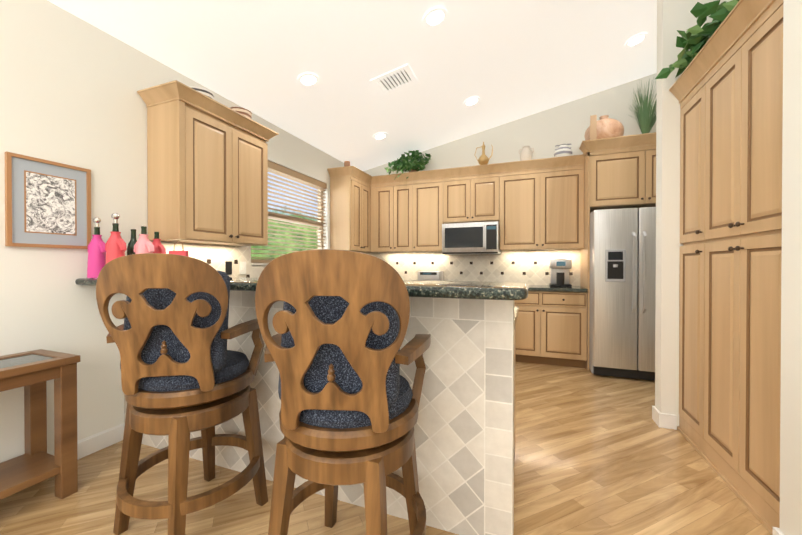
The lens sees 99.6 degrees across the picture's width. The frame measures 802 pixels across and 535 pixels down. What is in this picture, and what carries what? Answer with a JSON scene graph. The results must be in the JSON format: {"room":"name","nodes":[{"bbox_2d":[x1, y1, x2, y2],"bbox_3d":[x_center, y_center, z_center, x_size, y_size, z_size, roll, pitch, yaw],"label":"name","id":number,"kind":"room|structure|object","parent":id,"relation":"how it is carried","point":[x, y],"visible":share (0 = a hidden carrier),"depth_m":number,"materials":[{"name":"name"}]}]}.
{"room":"kitchen","nodes":[
{"label":"kitchen","id":0,"kind":"room"},
{"bbox_2d":[0,0,343,462],"bbox_3d":[-1.945,-0.225,2.281,0.150,2.760,7.150,0,0,21],"label":"wall","id":1,"kind":"structure","parent":0,"point":[71,85],"depth_m":2.04,"materials":[{"name":"white paint"}]},
{"bbox_2d":[5,151,90,248],"bbox_3d":[-1.988,-0.357,1.927,0.021,0.490,0.360,0,0,21],"label":"picture frame","id":2,"kind":"object","parent":1,"relation":"attached to","point":[47,204],"visible":0.94,"depth_m":1.90,"materials":[{"name":"brown wood"}]},
{"bbox_2d":[48,423,124,458],"bbox_3d":[-2.477,1.112,0.671,0.014,0.108,3.447,0,0,21],"label":"baseboard","id":3,"kind":"structure","parent":1,"relation":"attached to","point":[89,445],"depth_m":2.14,"materials":[{"name":"white"}]},
{"bbox_2d":[150,240,265,277],"bbox_3d":[-1.227,0.007,3.927,0.012,0.464,3.244,0,0,21],"label":"backsplash","id":4,"kind":"structure","parent":1,"relation":"attached to","point":[216,257],"depth_m":2.99,"materials":[{"name":"tile"}]},
{"bbox_2d":[225,261,231,274],"bbox_3d":[-1.553,0.005,3.053,0.006,0.120,0.070,0,0,21],"label":"switch plate","id":5,"kind":"object","parent":4,"relation":"attached to","point":[228,267],"depth_m":3.05,"materials":[{"name":"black plastic"}]},
{"bbox_2d":[239,262,245,273],"bbox_3d":[-1.495,0.004,3.202,0.008,0.120,0.080,0,0,21],"label":"switch plate","id":6,"kind":"object","parent":4,"relation":"attached to","point":[242,265],"depth_m":3.20,"materials":[{"name":"white plastic"}]},
{"bbox_2d":[137,80,278,245],"bbox_3d":[-1.477,-0.712,2.730,0.391,1.029,0.962,0,0,21],"label":"upper cabinet","id":7,"kind":"object","parent":1,"relation":"attached to","point":[207,169],"visible":1,"depth_m":2.46,"materials":[{"name":"brown wood"}]},
{"bbox_2d":[190,86,213,99],"bbox_3d":[-1.522,-1.276,2.567,0.190,0.100,0.190,0,0,21],"label":"decorative bowl","id":8,"kind":"object","parent":7,"relation":"on","point":[206,92],"visible":0.15,"depth_m":2.50,"materials":[{"name":"white ceramic"}]},
{"bbox_2d":[230,107,251,118],"bbox_3d":[-1.386,-1.286,2.922,0.184,0.115,0.184,0,0,21],"label":"decorative bowl","id":9,"kind":"object","parent":7,"relation":"on","point":[245,112],"visible":0.19,"depth_m":2.85,"materials":[{"name":"beige ceramic"}]},
{"bbox_2d":[251,172,322,264],"bbox_3d":[-1.282,-0.576,3.952,0.150,1.100,1.350,0,0,21],"label":"window","id":10,"kind":"structure","parent":1,"relation":"in","point":[266,263],"depth_m":4.04,"materials":[{"name":"beige"}]},
{"bbox_2d":[251,160,326,261],"bbox_3d":[-1.262,-0.591,3.944,0.050,1.066,1.330,0,0,21],"label":"window blind","id":11,"kind":"object","parent":10,"relation":"attached to","point":[283,171],"visible":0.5,"depth_m":3.94,"materials":[{"name":"white plastic"}]},
{"bbox_2d":[327,166,370,252],"bbox_3d":[-0.705,-0.779,4.742,0.390,1.096,0.570,0,0,21],"label":"upper cabinet","id":12,"kind":"object","parent":1,"relation":"attached to","point":[350,187],"depth_m":4.58,"materials":[{"name":"brown wood"}]},
{"bbox_2d":[344,161,349,166],"bbox_3d":[-0.748,-1.401,4.711,0.084,0.145,0.084,0,0,21],"label":"decorative canister","id":13,"kind":"object","parent":12,"relation":"on","point":[346,163],"visible":0.5,"depth_m":4.68,"materials":[{"name":"brown ceramic"}]},
{"bbox_2d":[48,0,656,170],"bbox_3d":[0.086,-1.979,1.491,4.500,1.000,7.150,0,0,21],"label":"ceiling","id":14,"kind":"structure","parent":0,"point":[505,61],"depth_m":2.96,"materials":[{"name":"white paint"}]},
{"bbox_2d":[298,72,318,86],"bbox_3d":[-0.816,-1.657,2.990,0.184,0.047,0.188,0,0,21],"label":"recessed light","id":15,"kind":"object","parent":14,"relation":"in","point":[308,79],"visible":0.96,"depth_m":2.99,"materials":[{"name":"white"}]},
{"bbox_2d":[373,132,387,139],"bbox_3d":[-0.263,-1.674,4.320,0.184,0.047,0.188,0,0,21],"label":"recessed light","id":16,"kind":"object","parent":14,"relation":"in","point":[380,136],"visible":0.94,"depth_m":4.32,"materials":[{"name":"white"}]},
{"bbox_2d":[370,64,417,95],"bbox_3d":[-0.059,-1.784,3.235,0.374,0.083,0.300,0,0,21],"label":"ceiling vent","id":17,"kind":"object","parent":14,"relation":"in","point":[403,76],"visible":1,"depth_m":3.22,"materials":[{"name":"white metal"}]},
{"bbox_2d":[423,6,447,27],"bbox_3d":[0.260,-1.886,2.555,0.184,0.047,0.188,0,0,21],"label":"recessed light","id":18,"kind":"object","parent":14,"relation":"in","point":[434,17],"visible":1,"depth_m":2.55,"materials":[{"name":"white"}]},
{"bbox_2d":[464,96,479,106],"bbox_3d":[0.813,-1.903,3.885,0.184,0.047,0.188,0,0,21],"label":"recessed light","id":19,"kind":"object","parent":14,"relation":"in","point":[471,101],"visible":1,"depth_m":3.88,"materials":[{"name":"white"}]},
{"bbox_2d":[625,33,647,47],"bbox_3d":[2.294,-2.217,3.304,0.184,0.047,0.188,0,0,21],"label":"recessed light","id":20,"kind":"object","parent":14,"relation":"in","point":[635,40],"visible":0.96,"depth_m":3.30,"materials":[{"name":"white"}]},
{"bbox_2d":[0,362,770,534],"bbox_3d":[0.086,1.211,1.512,4.500,0.100,7.150,0,0,21],"label":"floor","id":21,"kind":"structure","parent":0,"point":[600,455],"depth_m":1.78,"materials":[{"name":"laminate"}]},
{"bbox_2d":[0,349,79,499],"bbox_3d":[-2.057,0.810,1.222,0.367,0.705,1.280,0,0,21],"label":"console table","id":22,"kind":"object","parent":21,"relation":"on","point":[33,372],"visible":0.98,"depth_m":1.71,"materials":[{"name":"brown wood"}]},
{"bbox_2d":[96,253,267,534],"bbox_3d":[-0.965,0.553,1.539,0.656,1.215,0.636,0,0,21],"label":"bar stool","id":23,"kind":"object","parent":21,"relation":"on","point":[185,372],"visible":1,"depth_m":1.34,"materials":[{"name":"brown wood"}]},
{"bbox_2d":[124,293,513,534],"bbox_3d":[-0.678,0.634,1.901,2.489,1.048,0.143,0,0,21],"label":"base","id":24,"kind":"object","parent":21,"relation":"on","point":[464,434],"depth_m":1.48,"materials":[{"name":"tile"}]},
{"bbox_2d":[75,277,528,300],"bbox_3d":[-0.680,0.088,1.809,2.548,0.042,0.490,0,0,21],"label":"countertop","id":25,"kind":"structure","parent":24,"relation":"on","point":[437,290],"depth_m":1.26,"materials":[{"name":"green stone"}]},
{"bbox_2d":[87,217,105,277],"bbox_3d":[-1.844,-0.120,2.056,0.151,0.369,0.093,0,0,21],"label":"decorative bottle","id":26,"kind":"object","parent":25,"relation":"on","point":[96,250],"visible":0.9,"depth_m":2.03,"materials":[{"name":"pink glass"}]},
{"bbox_2d":[105,213,126,264],"bbox_3d":[-1.691,-0.130,2.008,0.159,0.388,0.097,0,0,21],"label":"decorative bottle","id":27,"kind":"object","parent":25,"relation":"on","point":[115,246],"visible":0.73,"depth_m":1.98,"materials":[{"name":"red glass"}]},
{"bbox_2d":[127,229,136,254],"bbox_3d":[-1.722,-0.091,2.180,0.070,0.309,0.069,0,0,21],"label":"decorative bottle","id":28,"kind":"object","parent":25,"relation":"on","point":[131,244],"visible":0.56,"depth_m":2.16,"materials":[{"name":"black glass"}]},
{"bbox_2d":[134,226,153,253],"bbox_3d":[-1.536,-0.090,2.023,0.151,0.309,0.093,0,0,21],"label":"decorative bottle","id":29,"kind":"object","parent":25,"relation":"on","point":[143,244],"visible":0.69,"depth_m":2.00,"materials":[{"name":"pink glass"}]},
{"bbox_2d":[152,232,165,253],"bbox_3d":[-1.579,-0.083,2.190,0.143,0.292,0.088,0,0,21],"label":"decorative bottle","id":30,"kind":"object","parent":25,"relation":"on","point":[159,247],"visible":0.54,"depth_m":2.17,"materials":[{"name":"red glass"}]},
{"bbox_2d":[169,240,188,256],"bbox_3d":[-1.419,-0.055,2.161,0.110,0.237,0.060,0,0,1],"label":"gift bag","id":31,"kind":"object","parent":25,"relation":"on","point":[183,253],"visible":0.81,"depth_m":2.15,"materials":[{"name":"paper"}]},
{"bbox_2d":[255,249,430,534],"bbox_3d":[-0.207,0.555,1.243,0.619,1.215,0.627,0,0,21],"label":"bar stool","id":32,"kind":"object","parent":21,"relation":"on","point":[349,397],"visible":1,"depth_m":1.03,"materials":[{"name":"brown wood"}]},
{"bbox_2d":[514,330,515,460],"bbox_3d":[0.394,0.724,1.927,0.463,0.868,0.648,0,0,21],"label":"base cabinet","id":33,"kind":"object","parent":21,"relation":"on","point":[514,330],"depth_m":2.01,"materials":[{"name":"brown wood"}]},
{"bbox_2d":[514,306,517,329],"bbox_3d":[-0.524,0.265,2.287,2.478,0.040,0.668,0,0,21],"label":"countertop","id":34,"kind":"structure","parent":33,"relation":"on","point":[515,307],"depth_m":1.84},
{"bbox_2d":[514,293,586,367],"bbox_3d":[1.729,0.709,4.219,0.962,0.868,0.588,0,0,21],"label":"base cabinet","id":35,"kind":"object","parent":21,"relation":"on","point":[551,325],"depth_m":3.90,"materials":[{"name":"brown wood"}]},
{"bbox_2d":[528,285,587,292],"bbox_3d":[1.724,0.253,4.202,0.966,0.040,0.618,0,0,21],"label":"countertop","id":36,"kind":"structure","parent":35,"relation":"on","point":[532,288],"depth_m":3.90,"materials":[{"name":"green stone"}]},
{"bbox_2d":[418,271,442,280],"bbox_3d":[0.423,0.140,4.843,0.320,0.174,0.234,0,0,21],"label":"toaster oven","id":37,"kind":"object","parent":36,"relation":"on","point":[431,275],"visible":0.65,"depth_m":4.74,"materials":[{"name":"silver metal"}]},
{"bbox_2d":[549,259,571,286],"bbox_3d":[1.984,0.062,4.222,0.240,0.339,0.256,0,0,21],"label":"coffee maker","id":38,"kind":"object","parent":36,"relation":"on","point":[559,272],"visible":1,"depth_m":4.14,"materials":[{"name":"silver metal"}]},
{"bbox_2d":[579,132,655,369],"bbox_3d":[2.631,-0.123,3.838,1.114,2.537,0.664,0,0,21],"label":"tall cabinet","id":39,"kind":"object","parent":21,"relation":"on","point":[620,172],"visible":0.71,"depth_m":3.67,"materials":[{"name":"brown wood"}]},
{"bbox_2d":[584,115,623,139],"bbox_3d":[2.359,-1.573,3.931,0.403,0.360,0.361,0,0,21],"label":"vase","id":40,"kind":"object","parent":39,"relation":"on","point":[604,126],"visible":0.65,"depth_m":3.82,"materials":[{"name":"beige"}]},
{"bbox_2d":[628,79,656,133],"bbox_3d":[2.840,-1.757,3.738,0.496,0.729,0.625,0,0,21],"label":"grass plant","id":41,"kind":"object","parent":39,"relation":"on","point":[646,120],"visible":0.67,"depth_m":3.77,"materials":[{"name":"green plant"}]},
{"bbox_2d":[589,207,655,380],"bbox_3d":[2.575,0.261,3.729,0.913,1.730,0.876,0,0,21],"label":"fridge","id":42,"kind":"object","parent":21,"relation":"on","point":[622,290],"visible":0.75,"depth_m":3.45,"materials":[{"name":"silver metal"}]},
{"bbox_2d":[669,0,782,534],"bbox_3d":[2.053,-0.055,1.780,0.719,2.427,1.122,0,0,21],"label":"pantry cabinet","id":43,"kind":"object","parent":21,"relation":"on","point":[726,89],"visible":0.94,"depth_m":1.74,"materials":[{"name":"brown wood"}]},
{"bbox_2d":[655,0,738,78],"bbox_3d":[1.910,-1.409,1.985,0.608,0.356,0.746,0,0,21],"label":"ivy","id":44,"kind":"object","parent":43,"relation":"on","point":[694,39],"visible":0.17,"depth_m":1.93,"materials":[{"name":"green plant"}]},
{"bbox_2d":[363,73,656,252],"bbox_3d":[1.409,-0.671,4.741,4.350,3.620,0.150,0,0,21],"label":"wall","id":45,"kind":"structure","parent":0,"point":[544,133],"depth_m":4.46,"materials":[{"name":"white paint"}]},
{"bbox_2d":[365,250,579,285],"bbox_3d":[0.824,0.001,4.882,3.138,0.464,0.012,0,0,21],"label":"backsplash","id":46,"kind":"structure","parent":45,"relation":"attached to","point":[530,267],"depth_m":4.72,"materials":[{"name":"tile"}]},
{"bbox_2d":[371,154,584,252],"bbox_3d":[0.752,-0.779,4.699,3.142,1.096,0.393,0,0,21],"label":"upper cabinet","id":47,"kind":"object","parent":45,"relation":"attached to","point":[535,204],"depth_m":4.40,"materials":[{"name":"brown wood"}]},
{"bbox_2d":[385,150,430,179],"bbox_3d":[0.118,-1.450,4.776,0.598,0.496,0.597,0,0,21],"label":"ivy","id":48,"kind":"object","parent":47,"relation":"on","point":[402,164],"visible":1,"depth_m":4.74,"materials":[{"name":"green plant"}]},
{"bbox_2d":[442,221,500,254],"bbox_3d":[0.956,-0.385,4.589,0.733,0.406,0.454,0,0,21],"label":"microwave","id":49,"kind":"object","parent":47,"relation":"attached to","point":[474,238],"visible":1,"depth_m":4.41,"materials":[{"name":"silver metal"}]},
{"bbox_2d":[475,142,492,164],"bbox_3d":[1.112,-1.510,4.554,0.244,0.365,0.150,0,0,21],"label":"pitcher","id":50,"kind":"object","parent":47,"relation":"on","point":[483,159],"visible":0.79,"depth_m":4.52,"materials":[{"name":"brown"}]},
{"bbox_2d":[519,146,533,160],"bbox_3d":[1.613,-1.439,4.363,0.188,0.225,0.146,0,0,21],"label":"jar","id":51,"kind":"object","parent":47,"relation":"on","point":[526,153],"visible":0.83,"depth_m":4.31,"materials":[{"name":"beige ceramic"}]},
{"bbox_2d":[554,144,572,156],"bbox_3d":[2.015,-1.428,4.209,0.210,0.206,0.210,0,0,21],"label":"jar","id":52,"kind":"object","parent":47,"relation":"on","point":[563,150],"visible":0.75,"depth_m":4.14,"materials":[{"name":"ceramic"}]},
{"bbox_2d":[652,0,731,429],"bbox_3d":[2.253,-0.655,2.367,0.774,3.620,0.148,0,0,21],"label":"wall","id":53,"kind":"structure","parent":0,"point":[673,16],"depth_m":2.43,"materials":[{"name":"white paint"}]},
{"bbox_2d":[773,0,801,534],"bbox_3d":[1.172,-0.636,-0.537,0.714,3.620,3.824,0,0,21],"label":"wall","id":54,"kind":"structure","parent":0,"point":[791,415],"depth_m":1.31,"materials":[{"name":"white paint"}]},
{"label":"outside","id":55,"kind":"structure","parent":0,"visible":0},
{"bbox_2d":[251,171,317,258],"bbox_3d":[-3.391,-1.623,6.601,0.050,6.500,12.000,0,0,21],"label":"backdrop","id":56,"kind":"structure","parent":55,"point":[280,244],"depth_m":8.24,"materials":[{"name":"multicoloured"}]}
]}

